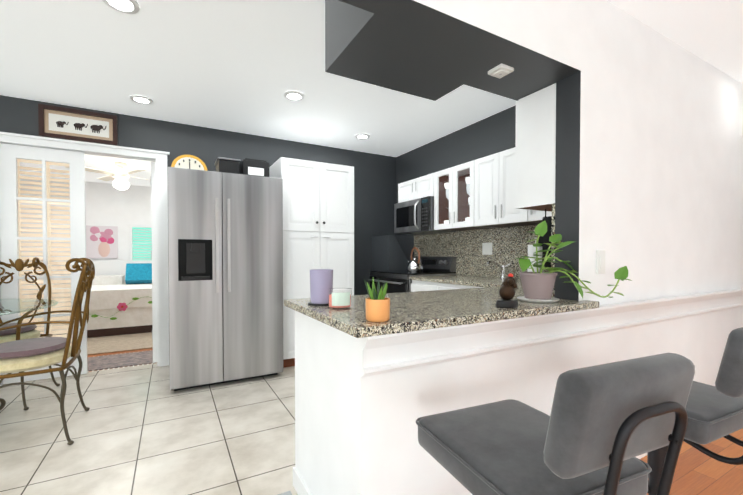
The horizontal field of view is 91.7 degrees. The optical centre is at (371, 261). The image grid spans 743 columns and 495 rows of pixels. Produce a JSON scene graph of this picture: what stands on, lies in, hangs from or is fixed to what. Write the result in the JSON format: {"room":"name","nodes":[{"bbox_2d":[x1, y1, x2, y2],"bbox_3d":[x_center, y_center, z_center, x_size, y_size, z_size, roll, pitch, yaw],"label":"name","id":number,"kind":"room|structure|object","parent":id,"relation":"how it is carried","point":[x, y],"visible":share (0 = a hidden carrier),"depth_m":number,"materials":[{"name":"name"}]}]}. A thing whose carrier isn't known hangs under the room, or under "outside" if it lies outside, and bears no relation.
{"room":"kitchen and dining room","nodes":[
{"label":"kitchen and dining room","id":0,"kind":"room"},
{"bbox_2d":[20,179,150,313],"bbox_3d":[-4.233,-0.230,6.911,6.620,2.420,0.120,-1,1,-29],"label":"wall","id":1,"kind":"structure","parent":0,"point":[108,204],"depth_m":6.25,"materials":[{"name":"white paint"}]},
{"bbox_2d":[86,225,117,257],"bbox_3d":[-4.858,-0.343,6.469,0.500,0.580,0.035,-1,1,-29],"label":"picture","id":2,"kind":"object","parent":1,"relation":"attached to","point":[101,241],"visible":1,"depth_m":6.47,"materials":[{"name":"white"}]},
{"bbox_2d":[129,224,151,259],"bbox_3d":[-3.931,-0.233,7.059,1.350,0.920,0.115,-1,1,-29],"label":"window blind","id":3,"kind":"object","parent":1,"relation":"attached to","point":[142,243],"visible":0.21,"depth_m":6.83,"materials":[{"name":"teal fabric"}]},
{"bbox_2d":[30,322,156,371],"bbox_3d":[-3.252,1.057,5.292,6.500,0.100,3.900,-1,1,-29],"label":"floor","id":4,"kind":"structure","parent":0,"point":[114,353],"depth_m":4.02,"materials":[{"name":"brown wood"}]},
{"bbox_2d":[71,332,152,354],"bbox_3d":[-3.844,1.005,5.019,2.200,0.012,2.600,-1,1,-29],"label":"bedroom rug","id":5,"kind":"object","parent":4,"relation":"on","point":[116,343],"depth_m":4.43,"materials":[{"name":"beige carpet"}]},
{"bbox_2d":[31,260,152,337],"bbox_3d":[-3.977,0.493,5.734,1.630,0.986,2.147,-1,1,-29],"label":"bed","id":6,"kind":"object","parent":5,"relation":"on","point":[120,302],"visible":0.44,"depth_m":4.96,"materials":[{"name":"white fabric"}]},
{"bbox_2d":[88,350,152,371],"bbox_3d":[-2.750,1.030,3.669,0.960,0.008,0.605,-1,1,-29],"label":"area rug","id":7,"kind":"object","parent":4,"relation":"on","point":[98,363],"visible":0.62,"depth_m":3.72,"materials":[{"name":"grey"}]},
{"bbox_2d":[0,363,297,494],"bbox_3d":[-0.384,1.143,0.137,6.500,0.100,7.900,-1,1,-29],"label":"floor","id":8,"kind":"structure","parent":0,"point":[140,430],"depth_m":2.18,"materials":[{"name":"beige tile"}]},
{"bbox_2d":[0,398,5,409],"bbox_3d":[-2.692,0.688,2.221,0.616,0.749,0.616,-1,1,-29],"label":"dining table","id":9,"kind":"object","parent":8,"relation":"on","point":[3,402],"visible":0.67,"depth_m":2.54,"materials":[{"name":"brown metal"}]},
{"bbox_2d":[0,298,57,314],"bbox_3d":[-2.692,0.304,2.215,1.160,0.012,1.160,-1,1,-29],"label":"glass dining table","id":10,"kind":"object","parent":9,"relation":"on","point":[11,305],"visible":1,"depth_m":2.45,"materials":[{"name":"clear glass"}]},
{"bbox_2d":[0,257,59,409],"bbox_3d":[-2.785,0.511,2.703,0.557,1.078,0.584,0,1,-21],"label":"dining chair","id":11,"kind":"object","parent":8,"relation":"on","point":[19,333],"visible":0.77,"depth_m":2.91,"materials":[{"name":"brown metal"}]},
{"bbox_2d":[0,258,94,444],"bbox_3d":[-2.062,0.519,2.191,0.588,1.078,0.566,-1,1,-29],"label":"dining chair","id":12,"kind":"object","parent":8,"relation":"on","point":[26,354],"visible":1,"depth_m":2.12,"materials":[{"name":"brown metal"}]},
{"bbox_2d":[168,167,282,390],"bbox_3d":[-1.391,0.149,3.390,0.894,1.780,0.943,-1,1,-29],"label":"fridge","id":13,"kind":"object","parent":8,"relation":"on","point":[225,241],"visible":1,"depth_m":2.99,"materials":[{"name":"silver metal"}]},
{"bbox_2d":[214,157,240,173],"bbox_3d":[-1.317,-0.825,3.293,0.190,0.169,0.280,-1,1,-29],"label":"storage box","id":14,"kind":"object","parent":13,"relation":"on","point":[226,165],"visible":0.71,"depth_m":3.18,"materials":[{"name":"black plastic"}]},
{"bbox_2d":[239,158,268,176],"bbox_3d":[-1.100,-0.837,3.378,0.230,0.189,0.242,-1,1,-29],"label":"appliance box","id":15,"kind":"object","parent":13,"relation":"on","point":[253,167],"visible":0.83,"depth_m":3.27,"materials":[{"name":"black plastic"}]},
{"bbox_2d":[278,491,291,494],"bbox_3d":[-0.499,1.070,1.216,0.650,0.010,0.660,-1,1,-29],"label":"mat","id":16,"kind":"object","parent":8,"relation":"on","point":[287,493],"visible":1,"depth_m":1.64,"materials":[{"name":"white"}]},
{"bbox_2d":[269,157,353,367],"bbox_3d":[-0.680,0.015,3.912,0.770,2.030,0.734,-1,1,-29],"label":"pantry cabinet","id":17,"kind":"object","parent":8,"relation":"on","point":[318,215],"visible":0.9,"depth_m":3.58,"materials":[{"name":"white painted wood"},{"name":"dark metal knobs"}]},
{"bbox_2d":[368,256,455,292],"bbox_3d":[0.423,0.488,4.015,0.703,1.080,0.759,-1,1,-29],"label":"range","id":18,"kind":"object","parent":8,"relation":"on","point":[399,281],"visible":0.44,"depth_m":3.84,"materials":[{"name":"black metal"}]},
{"bbox_2d":[406,247,422,271],"bbox_3d":[0.474,-0.025,4.028,0.190,0.274,0.230,-1,1,-29],"label":"kettle","id":19,"kind":"object","parent":18,"relation":"on","point":[414,265],"visible":0.98,"depth_m":3.94,"materials":[{"name":"silver metal"}]},
{"bbox_2d":[411,280,483,291],"bbox_3d":[0.937,0.616,3.168,0.630,0.853,1.204,-1,1,-29],"label":"base cabinet","id":20,"kind":"object","parent":8,"relation":"on","point":[416,285],"visible":0.04,"depth_m":3.25,"materials":[{"name":"white wood"}]},
{"bbox_2d":[409,275,523,294],"bbox_3d":[0.910,0.178,2.809,1.021,0.030,1.796,-1,1,-29],"label":"countertop","id":21,"kind":"structure","parent":20,"relation":"on","point":[490,283],"depth_m":3.00,"materials":[{"name":"stone"}]},
{"bbox_2d":[486,261,510,278],"bbox_3d":[1.101,0.076,3.129,0.239,0.162,0.103,-1,1,-29],"label":"chrome faucet","id":22,"kind":"object","parent":21,"relation":"on","point":[503,271],"visible":1,"depth_m":3.17,"materials":[{"name":"silver metal"}]},
{"bbox_2d":[527,237,543,271],"bbox_3d":[1.283,-0.013,2.819,0.150,0.351,0.150,-1,1,-29],"label":"paper towel roll","id":23,"kind":"object","parent":21,"relation":"on","point":[531,249],"visible":0.29,"depth_m":2.77,"materials":[{"name":"white paper"}]},
{"bbox_2d":[0,95,395,364],"bbox_3d":[-2.353,-0.173,3.471,6.320,2.420,0.120,-1,1,-29],"label":"wall","id":24,"kind":"structure","parent":0,"point":[374,188],"depth_m":3.97,"materials":[{"name":"grey paint"}]},
{"bbox_2d":[0,143,87,383],"bbox_3d":[-2.870,0.023,3.173,0.565,2.023,0.036,-1,1,-29],"label":"french door","id":25,"kind":"structure","parent":24,"relation":"in","point":[10,237],"depth_m":3.15,"materials":[{"name":"white wood"}]},
{"bbox_2d":[17,159,71,345],"bbox_3d":[-2.917,0.005,3.259,0.435,1.831,0.038,-1,1,-29],"label":"blind","id":26,"kind":"object","parent":25,"relation":"attached to","point":[58,282],"depth_m":3.25,"materials":[{"name":"beige paint"}]},
{"bbox_2d":[38,104,116,145],"bbox_3d":[-2.608,-1.212,3.223,0.550,0.270,0.030,-1,1,-29],"label":"framed picture","id":27,"kind":"object","parent":24,"relation":"attached to","point":[73,124],"visible":1,"depth_m":3.21},
{"bbox_2d":[0,132,169,385],"bbox_3d":[-2.625,-0.015,3.303,1.370,2.110,0.155,-1,1,-29],"label":"door frame","id":28,"kind":"structure","parent":24,"relation":"attached to","point":[161,185],"depth_m":3.54,"materials":[{"name":"white wood"}]},
{"bbox_2d":[150,162,156,362],"bbox_3d":[-2.335,0.011,3.886,0.043,2.023,0.578,-1,1,-29],"label":"french door","id":29,"kind":"structure","parent":24,"relation":"in","point":[153,255],"depth_m":3.64,"materials":[{"name":"white wood"}]},
{"bbox_2d":[171,155,206,170],"bbox_3d":[-1.838,-0.910,3.643,0.330,0.333,0.091,-1,1,-29],"label":"wall clock","id":30,"kind":"object","parent":24,"relation":"attached to","point":[189,162],"visible":0.35,"depth_m":3.63,"materials":[{"name":"yellow"}]},
{"bbox_2d":[0,0,515,185],"bbox_3d":[-2.535,-1.429,3.858,6.600,0.120,7.030,-1,1,-29],"label":"ceiling","id":31,"kind":"structure","parent":0,"point":[241,66],"depth_m":2.69,"materials":[{"name":"paint"}]},
{"bbox_2d":[65,162,148,189],"bbox_3d":[-3.550,-1.200,5.112,0.961,0.380,0.961,0,1,-13],"label":"bedroom ceiling fan","id":32,"kind":"object","parent":31,"relation":"hanging from","point":[120,176],"visible":1,"depth_m":5.04,"materials":[{"name":"white"}]},
{"bbox_2d":[102,0,139,13],"bbox_3d":[-1.308,-1.348,1.881,0.170,0.012,0.170,-1,1,-29],"label":"recessed light","id":33,"kind":"object","parent":31,"relation":"in","point":[128,6],"visible":0.98,"depth_m":1.90,"materials":[{"name":"white plastic"}]},
{"bbox_2d":[129,95,152,104],"bbox_3d":[-1.951,-1.368,3.057,0.170,0.012,0.170,-1,1,-29],"label":"recessed light","id":34,"kind":"object","parent":31,"relation":"in","point":[140,99],"visible":1,"depth_m":3.05,"materials":[{"name":"white plastic"}]},
{"bbox_2d":[284,91,303,100],"bbox_3d":[-0.641,-1.367,2.985,0.170,0.012,0.170,-1,1,-29],"label":"recessed light","id":35,"kind":"object","parent":31,"relation":"in","point":[294,95],"visible":0.96,"depth_m":2.98,"materials":[{"name":"white plastic"}]},
{"bbox_2d":[355,134,369,139],"bbox_3d":[-0.099,-1.384,4.007,0.170,0.012,0.170,-1,1,-29],"label":"recessed light","id":36,"kind":"object","parent":31,"relation":"in","point":[362,136],"visible":0.98,"depth_m":4.01,"materials":[{"name":"white"}]},
{"bbox_2d":[325,0,501,100],"bbox_3d":[0.179,-1.112,1.614,0.643,0.480,0.460,-1,1,-29],"label":"ceiling soffit","id":37,"kind":"structure","parent":31,"relation":"attached to","point":[362,45],"depth_m":1.56,"materials":[{"name":"grey paint"}]},
{"bbox_2d":[464,62,555,100],"bbox_3d":[1.125,-1.119,2.014,1.400,0.480,0.240,-1,1,-29],"label":"ceiling soffit","id":38,"kind":"structure","parent":31,"relation":"attached to","point":[517,84],"depth_m":1.77,"materials":[{"name":"grey paint"}]},
{"bbox_2d":[488,63,513,78],"bbox_3d":[0.587,-0.860,1.639,0.080,0.023,0.080,-1,1,-29],"label":"smoke detector","id":39,"kind":"object","parent":38,"relation":"attached to","point":[501,70],"visible":1,"depth_m":1.62,"materials":[{"name":"white plastic"}]},
{"bbox_2d":[372,235,407,270],"bbox_3d":[0.270,0.349,4.625,0.379,1.338,0.427,-1,1,-29],"label":"backsplash panel","id":40,"kind":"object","parent":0,"point":[388,253],"depth_m":4.43,"materials":[{"name":"grey paint"}]},
{"bbox_2d":[396,105,515,260],"bbox_3d":[1.116,-0.175,3.610,0.120,2.420,3.010,-1,1,-29],"label":"wall","id":41,"kind":"structure","parent":0,"point":[491,135],"depth_m":3.83,"materials":[{"name":"grey paint"}]},
{"bbox_2d":[398,180,409,202],"bbox_3d":[0.546,-0.792,4.161,0.326,0.236,0.376,-1,1,-29],"label":"upper cabinet","id":42,"kind":"object","parent":41,"relation":"attached to","point":[403,188],"depth_m":4.14,"materials":[{"name":"white wood"}]},
{"bbox_2d":[410,171,457,202],"bbox_3d":[0.683,-0.788,3.914,0.326,0.236,0.376,-1,1,-29],"label":"upper cabinet","id":43,"kind":"object","parent":41,"relation":"attached to","point":[443,186],"depth_m":3.69,"materials":[{"name":"white wood"}]},
{"bbox_2d":[394,196,455,234],"bbox_3d":[0.562,-0.490,4.013,0.447,0.352,0.650,-1,1,-29],"label":"over-the-range microwave","id":44,"kind":"object","parent":43,"relation":"attached to","point":[414,217],"visible":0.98,"depth_m":3.88,"materials":[{"name":"silver metal"}]},
{"bbox_2d":[414,225,545,278],"bbox_3d":[1.161,-0.079,3.386,0.018,0.463,2.568,-1,1,-29],"label":"backsplash","id":45,"kind":"structure","parent":41,"relation":"attached to","point":[509,245],"depth_m":3.53,"materials":[{"name":"stone"}]},
{"bbox_2d":[482,243,491,254],"bbox_3d":[1.107,-0.120,3.451,0.010,0.115,0.120,-1,1,-29],"label":"outlet","id":46,"kind":"object","parent":41,"relation":"attached to","point":[486,248],"visible":1,"depth_m":3.45,"materials":[{"name":"white plastic"}]},
{"bbox_2d":[466,147,537,228],"bbox_3d":[1.181,-0.598,3.021,0.326,0.586,0.648,-1,1,-29],"label":"upper cabinet","id":47,"kind":"object","parent":41,"relation":"attached to","point":[477,194],"depth_m":3.02,"materials":[{"name":"white wood"}]},
{"bbox_2d":[518,209,551,223],"bbox_3d":[1.398,-0.592,2.632,0.326,0.586,0.439,-1,1,-29],"label":"upper cabinet","id":48,"kind":"object","parent":41,"relation":"attached to","point":[524,216],"depth_m":2.69,"materials":[{"name":"white wood"}]},
{"bbox_2d":[295,0,742,494],"bbox_3d":[-0.605,-0.135,1.183,7.150,2.420,0.680,-1,1,-29],"label":"wall","id":49,"kind":"structure","parent":0,"point":[648,174],"depth_m":1.71,"materials":[{"name":"paint"}]},
{"bbox_2d":[284,288,598,337],"bbox_3d":[0.310,0.197,1.677,1.235,0.030,0.775,-1,1,-29],"label":"countertop","id":50,"kind":"structure","parent":49,"relation":"on","point":[418,311],"depth_m":1.40,"materials":[{"name":"stone"}]},
{"bbox_2d":[308,269,332,305],"bbox_3d":[-0.214,0.110,1.542,0.116,0.148,0.116,-1,1,-29],"label":"candle holder","id":51,"kind":"object","parent":50,"relation":"on","point":[321,282],"visible":0.9,"depth_m":1.50,"materials":[{"name":"purple plastic"}]},
{"bbox_2d":[328,287,351,308],"bbox_3d":[-0.127,0.147,1.453,0.096,0.076,0.097,-1,1,-29],"label":"candle jar","id":52,"kind":"object","parent":50,"relation":"on","point":[339,300],"visible":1,"depth_m":1.41,"materials":[{"name":"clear glass"}]},
{"bbox_2d":[364,279,389,321],"bbox_3d":[0.017,0.121,1.163,0.085,0.138,0.090,-1,1,-29],"label":"succulent pot","id":53,"kind":"object","parent":50,"relation":"on","point":[377,305],"visible":1,"depth_m":1.14,"materials":[{"name":"orange ceramic"}]},
{"bbox_2d":[496,273,517,307],"bbox_3d":[0.551,0.117,1.464,0.104,0.136,0.073,-1,1,-29],"label":"figurine","id":54,"kind":"object","parent":50,"relation":"on","point":[507,289],"visible":1,"depth_m":1.44,"materials":[{"name":"brown ceramic"}]},
{"bbox_2d":[516,221,631,302],"bbox_3d":[0.890,-0.002,1.640,0.500,0.368,0.328,-1,1,-29],"label":"potted plant","id":55,"kind":"object","parent":50,"relation":"on","point":[537,286],"visible":1,"depth_m":1.61,"materials":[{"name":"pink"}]},
{"bbox_2d":[293,453,646,494],"bbox_3d":[1.157,1.017,2.175,3.123,0.085,0.693,-1,1,-29],"label":"baseboard","id":56,"kind":"structure","parent":49,"relation":"attached to","point":[300,486],"depth_m":1.64,"materials":[{"name":"white wood"}]},
{"bbox_2d":[515,83,555,211],"bbox_3d":[1.151,-0.582,2.047,0.713,0.586,0.250,-1,1,-29],"label":"wall cabinet","id":57,"kind":"object","parent":49,"relation":"attached to","point":[535,156],"visible":0.21,"depth_m":1.86,"materials":[{"name":"white wood"}]},
{"bbox_2d":[538,209,551,267],"bbox_3d":[0.880,-0.115,1.829,0.016,0.300,0.075,-1,1,-29],"label":"oven mitt","id":58,"kind":"object","parent":57,"relation":"hanging from","point":[546,236],"visible":0.46,"depth_m":1.81,"materials":[{"name":"black fabric"}]},
{"bbox_2d":[546,204,554,297],"bbox_3d":[1.329,-0.056,2.021,0.990,0.463,0.018,-1,1,-29],"label":"trim","id":59,"kind":"structure","parent":49,"relation":"attached to","point":[553,205],"depth_m":1.78,"materials":[{"name":"stone"}]},
{"bbox_2d":[361,288,742,377],"bbox_3d":[1.336,0.278,1.854,3.110,0.134,0.046,-1,1,-29],"label":"trim","id":60,"kind":"structure","parent":49,"relation":"attached to","point":[383,354],"depth_m":1.44,"materials":[{"name":"white wood"}]},
{"bbox_2d":[596,250,604,273],"bbox_3d":[1.110,0.004,1.743,0.070,0.115,0.012,-1,1,-29],"label":"light switch","id":61,"kind":"object","parent":49,"relation":"attached to","point":[600,261],"visible":1,"depth_m":1.73,"materials":[{"name":"white plastic"}]},
{"bbox_2d":[608,0,742,83],"bbox_3d":[1.444,-1.316,-0.804,9.020,0.190,4.750,-1,1,-29],"label":"ceiling","id":62,"kind":"structure","parent":0,"point":[710,32],"depth_m":1.93,"materials":[{"name":"paint"}]},
{"bbox_2d":[640,428,742,494],"bbox_3d":[3.039,1.142,0.216,5.080,0.100,4.710,-1,1,-29],"label":"floor","id":63,"kind":"structure","parent":0,"point":[697,472],"depth_m":1.83,"materials":[{"name":"orange wood"}]},
{"bbox_2d":[416,353,694,494],"bbox_3d":[0.382,0.629,0.860,0.406,0.904,0.552,-1,1,-29],"label":"bar stool","id":64,"kind":"object","parent":63,"relation":"on","point":[599,429],"visible":1,"depth_m":0.67,"materials":[{"name":"grey fabric"}]},
{"bbox_2d":[647,327,742,494],"bbox_3d":[1.007,0.623,1.208,0.399,0.904,0.552,-1,1,-29],"label":"bar stool","id":65,"kind":"object","parent":63,"relation":"on","point":[715,412],"visible":0.44,"depth_m":1.02,"materials":[{"name":"grey fabric"}]},
{"bbox_2d":[739,121,742,327],"bbox_3d":[3.466,-0.137,1.341,0.120,2.420,6.300,-1,1,-29],"label":"wall","id":66,"kind":"structure","parent":0,"point":[741,286],"depth_m":2.63,"materials":[{"name":"white paint"}]}
]}

